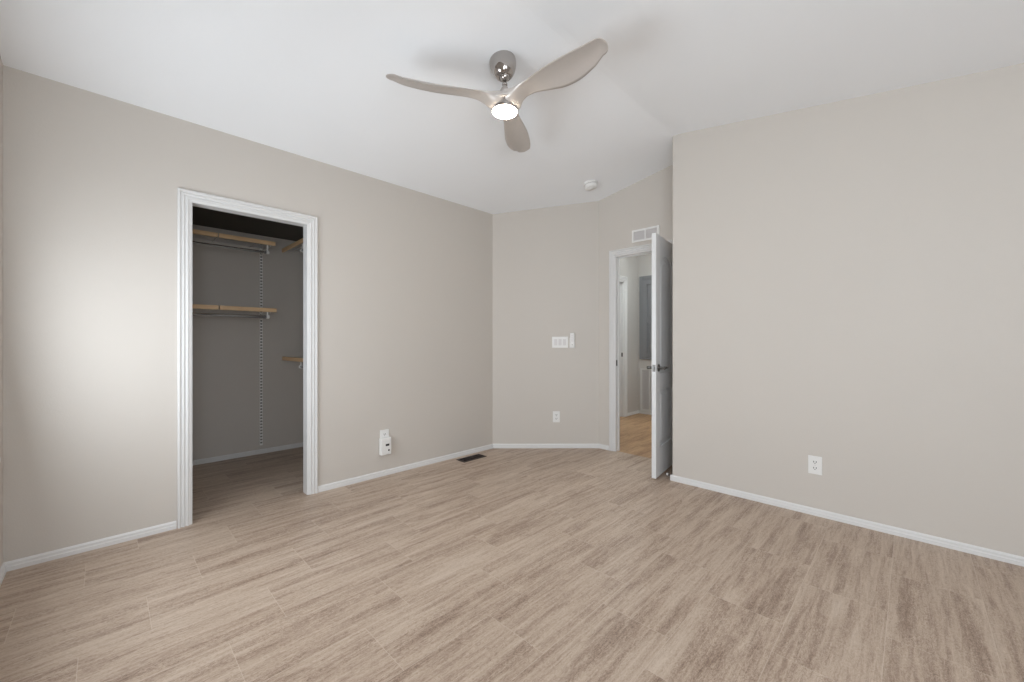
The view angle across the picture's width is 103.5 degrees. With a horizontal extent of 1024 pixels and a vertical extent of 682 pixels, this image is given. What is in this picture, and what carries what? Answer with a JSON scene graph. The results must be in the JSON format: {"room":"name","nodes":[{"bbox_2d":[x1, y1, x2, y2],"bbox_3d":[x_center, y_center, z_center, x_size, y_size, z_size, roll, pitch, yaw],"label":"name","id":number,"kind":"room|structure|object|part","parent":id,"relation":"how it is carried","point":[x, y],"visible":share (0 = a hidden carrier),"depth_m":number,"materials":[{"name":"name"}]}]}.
{"room":"empty bedroom","nodes":[
{"label":"empty bedroom","id":0,"kind":"room"},
{"bbox_2d":[0,56,2,567],"bbox_3d":[-1.232,-0.290,0.667,6.770,2.821,0.090,0,0,45],"label":"wall","id":1,"kind":"structure","parent":0,"point":[1,63],"depth_m":1.94,"materials":[{"name":"beige paint"}]},
{"bbox_2d":[0,563,6,585],"bbox_3d":[-0.665,1.097,0.177,5.095,0.045,0.012,0,0,45],"label":"baseboard","id":2,"kind":"structure","parent":1,"relation":"attached to","point":[3,569],"depth_m":1.91,"materials":[{"name":"white wood"}]},
{"bbox_2d":[192,224,302,459],"bbox_3d":[-2.871,0.005,3.759,0.090,2.230,1.998,0,0,45],"label":"wall","id":3,"kind":"structure","parent":0,"point":[225,350],"depth_m":3.94,"materials":[{"name":"beige paint"}]},
{"bbox_2d":[192,304,276,311],"bbox_3d":[-2.887,-0.301,3.434,0.336,0.037,1.493,0,0,45],"label":"closet shelf","id":4,"kind":"object","parent":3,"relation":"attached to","point":[194,306],"visible":0.41,"depth_m":3.60,"materials":[{"name":"brown wood"}]},
{"bbox_2d":[192,312,269,318],"bbox_3d":[-2.796,-0.249,3.309,0.039,0.066,1.424,0,0,45],"label":"hanging rod","id":5,"kind":"object","parent":4,"relation":"hanging from","point":[267,316],"visible":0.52,"depth_m":3.59,"materials":[{"name":"silver metal"}]},
{"bbox_2d":[192,442,302,465],"bbox_3d":[-2.333,1.097,3.226,1.425,0.045,1.998,0,0,45],"label":"baseboard","id":6,"kind":"structure","parent":3,"relation":"attached to","point":[296,445],"depth_m":3.94,"materials":[{"name":"white wood"}]},
{"bbox_2d":[260,244,270,444],"bbox_3d":[-2.403,0.020,3.935,0.328,2.030,0.025,0,0,45],"label":"shelf rail","id":7,"kind":"object","parent":3,"relation":"attached to","point":[261,249],"visible":0.95,"depth_m":4.04,"materials":[{"name":"grey metal"}]},
{"bbox_2d":[192,229,275,248],"bbox_3d":[-2.891,-0.933,3.431,0.336,0.037,1.483,0,0,45],"label":"closet shelf","id":8,"kind":"object","parent":7,"relation":"attached to","point":[200,233],"visible":0.37,"depth_m":3.68,"materials":[{"name":"brown wood"}]},
{"bbox_2d":[192,241,269,253],"bbox_3d":[-2.796,-0.870,3.309,0.031,0.088,1.424,0,0,45],"label":"hanging rod","id":9,"kind":"object","parent":8,"relation":"hanging from","point":[193,242],"visible":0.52,"depth_m":3.59,"materials":[{"name":"silver metal"}]},
{"bbox_3d":[-2.516,0.020,4.046,0.011,2.030,0.025,0,0,45],"label":"slotted rail","id":10,"kind":"part","parent":7,"relation":"part of","materials":[{"name":"grey metal"}]},
{"bbox_2d":[3,65,492,562],"bbox_3d":[-1.353,-0.130,3.153,0.070,2.500,3.273,0,0,45],"label":"wall","id":11,"kind":"structure","parent":0,"point":[91,181],"depth_m":2.34,"materials":[{"name":"beige paint"}]},
{"bbox_2d":[177,188,317,528],"bbox_3d":[-1.759,0.096,2.743,0.108,2.048,0.805,0,0,45],"label":"trim","id":12,"kind":"structure","parent":11,"relation":"attached to","point":[186,199],"depth_m":2.56,"materials":[{"name":"white wood"}]},
{"bbox_2d":[4,444,492,571],"bbox_3d":[-1.338,1.097,3.110,0.012,0.045,3.233,0,0,45],"label":"baseboard","id":13,"kind":"structure","parent":11,"relation":"attached to","point":[100,543],"depth_m":2.32,"materials":[{"name":"white wood"}]},
{"bbox_2d":[380,429,388,437],"bbox_3d":[-1.069,0.794,3.384,0.008,0.117,0.080,0,0,45],"label":"wall outlet","id":14,"kind":"object","parent":11,"relation":"attached to","point":[383,433],"visible":0.68,"depth_m":3.38,"materials":[{"name":"white plastic"}]},
{"bbox_2d":[379,437,390,455],"bbox_3d":[-1.055,0.867,3.361,0.044,0.141,0.091,0,0,45],"label":"plug","id":15,"kind":"object","parent":11,"relation":"attached to","point":[385,442],"visible":1,"depth_m":3.34,"materials":[{"name":"white plastic"}]},
{"bbox_2d":[0,413,1023,681],"bbox_3d":[1.011,1.170,2.932,6.810,0.100,6.510,0,0,45],"label":"floor","id":16,"kind":"structure","parent":0,"point":[506,564],"depth_m":1.82,"materials":[{"name":"wood"}]},
{"bbox_2d":[456,454,485,461],"bbox_3d":[-0.388,1.117,3.889,0.120,0.005,0.280,0,0,45],"label":"floor vent","id":17,"kind":"object","parent":16,"relation":"in","point":[477,456],"visible":1,"depth_m":3.87,"materials":[{"name":"brown metal"}]},
{"bbox_2d":[0,0,1023,240],"bbox_3d":[1.011,-1.434,2.939,6.900,0.765,6.600,0,0,45],"label":"ceiling","id":18,"kind":"structure","parent":0,"point":[305,78],"depth_m":2.22,"materials":[{"name":"white paint"}]},
{"bbox_2d":[386,38,607,151],"bbox_3d":[0.046,-1.470,2.202,1.022,0.324,1.138,0,0,45],"label":"ceiling fan","id":19,"kind":"object","parent":18,"relation":"hanging from","point":[571,67],"visible":1,"depth_m":2.21,"materials":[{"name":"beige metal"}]},
{"bbox_3d":[-0.360,-1.369,2.193,0.623,0.100,0.158,0,0,-19],"label":"blade","id":20,"kind":"part","parent":19,"relation":"part of","materials":[{"name":"beige metal"}]},
{"bbox_3d":[0.017,-1.369,2.642,0.158,0.100,0.623,0,0,11],"label":"blade","id":21,"kind":"part","parent":19,"relation":"part of","materials":[{"name":"beige metal"}]},
{"bbox_3d":[0.217,-1.369,2.091,0.623,0.100,0.158,0,0,41],"label":"blade","id":22,"kind":"part","parent":19,"relation":"part of","materials":[{"name":"beige metal"}]},
{"bbox_2d":[583,180,596,190],"bbox_3d":[0.752,-1.499,3.871,0.132,0.074,0.134,0,0,45],"label":"smoke detector","id":23,"kind":"object","parent":18,"relation":"attached to","point":[590,185],"visible":1,"depth_m":3.83,"materials":[{"name":"white plastic"}]},
{"bbox_2d":[493,201,598,443],"bbox_3d":[0.360,-0.201,4.301,1.174,2.643,0.078,0,0,0],"label":"wall","id":24,"kind":"structure","parent":0,"point":[546,260],"depth_m":4.27,"materials":[{"name":"beige paint"}]},
{"bbox_2d":[493,444,598,447],"bbox_3d":[0.357,1.097,4.260,1.124,0.045,0.012,0,0,0],"label":"baseboard","id":25,"kind":"structure","parent":24,"relation":"attached to","point":[494,445],"depth_m":4.25,"materials":[{"name":"white wood"}]},
{"bbox_2d":[553,411,559,421],"bbox_3d":[0.468,0.790,4.262,0.073,0.117,0.008,0,0,0],"label":"wall outlet","id":26,"kind":"object","parent":24,"relation":"attached to","point":[556,414],"visible":1,"depth_m":4.26,"materials":[{"name":"white plastic"}]},
{"bbox_2d":[552,337,567,347],"bbox_3d":[0.507,0.003,4.262,0.168,0.117,0.008,0,0,0],"label":"light switch","id":27,"kind":"object","parent":24,"relation":"attached to","point":[557,342],"visible":1,"depth_m":4.26,"materials":[{"name":"white plastic"}]},
{"bbox_2d":[569,333,574,347],"bbox_3d":[0.633,-0.016,4.255,0.054,0.158,0.023,0,0,0],"label":"remote","id":28,"kind":"object","parent":24,"relation":"attached to","point":[571,339],"visible":1,"depth_m":4.25,"materials":[{"name":"white plastic"}]},
{"bbox_2d":[620,256,637,412],"bbox_3d":[0.932,-0.137,5.375,0.120,2.515,2.890,0,0,45],"label":"wall","id":29,"kind":"structure","parent":0,"point":[629,265],"depth_m":6.23,"materials":[{"name":"beige paint"}]},
{"bbox_2d":[620,276,626,416],"bbox_3d":[1.397,0.070,5.835,0.144,2.099,0.838,0,0,45],"label":"trim","id":30,"kind":"structure","parent":29,"relation":"attached to","point":[623,280],"depth_m":6.05,"materials":[{"name":"white wood"}]},
{"bbox_2d":[627,410,638,415],"bbox_3d":[1.038,1.097,5.389,0.012,0.045,2.720,0,0,45],"label":"baseboard","id":31,"kind":"structure","parent":29,"relation":"attached to","point":[637,411],"depth_m":6.22,"materials":[{"name":"white wood"}]},
{"bbox_2d":[599,165,671,445],"bbox_3d":[1.278,-0.289,3.962,1.001,2.818,0.070,0,0,45],"label":"wall","id":32,"kind":"structure","parent":0,"point":[647,202],"depth_m":4.10,"materials":[{"name":"beige paint"}]},
{"bbox_2d":[599,444,608,449],"bbox_3d":[1.260,1.097,3.922,0.971,0.045,0.012,0,0,45],"label":"baseboard","id":33,"kind":"structure","parent":32,"relation":"attached to","point":[601,446],"depth_m":4.21,"materials":[{"name":"white wood"}]},
{"bbox_2d":[609,240,671,450],"bbox_3d":[1.301,0.090,3.940,0.745,2.059,0.108,0,0,45],"label":"trim","id":34,"kind":"structure","parent":32,"relation":"attached to","point":[615,256],"depth_m":4.15,"materials":[{"name":"white wood"}]},
{"bbox_2d":[632,225,659,242],"bbox_3d":[1.288,-1.040,3.896,0.280,0.121,0.010,0,0,45],"label":"air vent","id":35,"kind":"object","parent":32,"relation":"in","point":[644,234],"visible":0.85,"depth_m":3.90,"materials":[{"name":"white plastic"}]},
{"bbox_2d":[647,233,671,478],"bbox_3d":[1.335,0.112,3.481,0.165,1.993,0.565,0,0,45],"label":"door","id":36,"kind":"structure","parent":32,"relation":"in","point":[661,367],"depth_m":3.39,"materials":[{"name":"white paint"}]},
{"bbox_3d":[1.249,0.213,3.328,0.061,0.062,0.137,0,0,37],"label":"lever handle","id":37,"kind":"part","parent":36,"relation":"part of","materials":[{"name":"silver metal"}]},
{"bbox_2d":[638,254,651,409],"bbox_3d":[2.044,-0.290,6.370,3.340,2.821,0.090,0,0,45],"label":"wall","id":38,"kind":"structure","parent":0,"point":[644,261],"depth_m":6.31,"materials":[{"name":"beige paint"}]},
{"bbox_2d":[638,410,651,414],"bbox_3d":[2.584,1.097,5.764,1.681,0.045,0.012,0,0,45],"label":"baseboard","id":39,"kind":"structure","parent":38,"relation":"attached to","point":[641,412],"depth_m":6.27,"materials":[{"name":"white wood"}]},
{"bbox_2d":[639,275,651,359],"bbox_3d":[2.240,-0.378,6.096,0.675,1.295,0.024,0,0,45],"label":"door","id":40,"kind":"structure","parent":38,"relation":"in","point":[645,282],"depth_m":6.25,"materials":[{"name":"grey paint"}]},
{"bbox_2d":[640,368,651,411],"bbox_3d":[2.199,0.740,6.143,0.520,0.670,0.016,0,0,45],"label":"cabinet","id":41,"kind":"object","parent":38,"relation":"in","point":[645,374],"visible":0.47,"depth_m":6.26,"materials":[{"name":"white wood"}]},
{"bbox_2d":[672,63,1023,556],"bbox_3d":[2.660,-0.290,2.281,3.329,2.821,0.515,0,0,45],"label":"wall","id":42,"kind":"structure","parent":0,"point":[848,275],"depth_m":2.45,"materials":[{"name":"beige paint"}]},
{"bbox_2d":[808,455,821,474],"bbox_3d":[1.958,0.796,2.607,0.073,0.117,0.008,0,0,45],"label":"wall outlet","id":43,"kind":"object","parent":42,"relation":"attached to","point":[814,462],"visible":1,"depth_m":2.60,"materials":[{"name":"white plastic"}]},
{"bbox_2d":[670,475,1023,566],"bbox_3d":[2.471,1.097,2.097,3.340,0.045,0.012,0,0,45],"label":"baseboard","id":44,"kind":"structure","parent":42,"relation":"attached to","point":[955,545],"depth_m":2.42,"materials":[{"name":"white wood"}]},
{"bbox_3d":[-1.630,-0.123,4.000,1.515,2.487,0.090,0,0,45],"label":"wall","id":45,"kind":"structure","parent":0,"visible":0},
{"bbox_3d":[-1.804,-0.002,3.863,0.025,2.075,0.350,0,0,45],"label":"shelf rail","id":46,"kind":"object","parent":45,"relation":"attached to","visible":0},
{"bbox_2d":[282,238,302,252],"bbox_3d":[-1.817,-0.944,3.864,1.220,0.037,0.358,0,0,45],"label":"closet shelf","id":47,"kind":"object","parent":46,"relation":"on","point":[300,241],"visible":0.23,"depth_m":3.97,"materials":[{"name":"brown wood"}]},
{"bbox_2d":[282,357,302,361],"bbox_3d":[-1.814,0.169,3.861,1.210,0.037,0.358,0,0,45],"label":"closet shelf","id":48,"kind":"object","parent":46,"relation":"attached to","point":[297,359],"visible":0.25,"depth_m":3.95,"materials":[{"name":"brown wood"}]}
]}

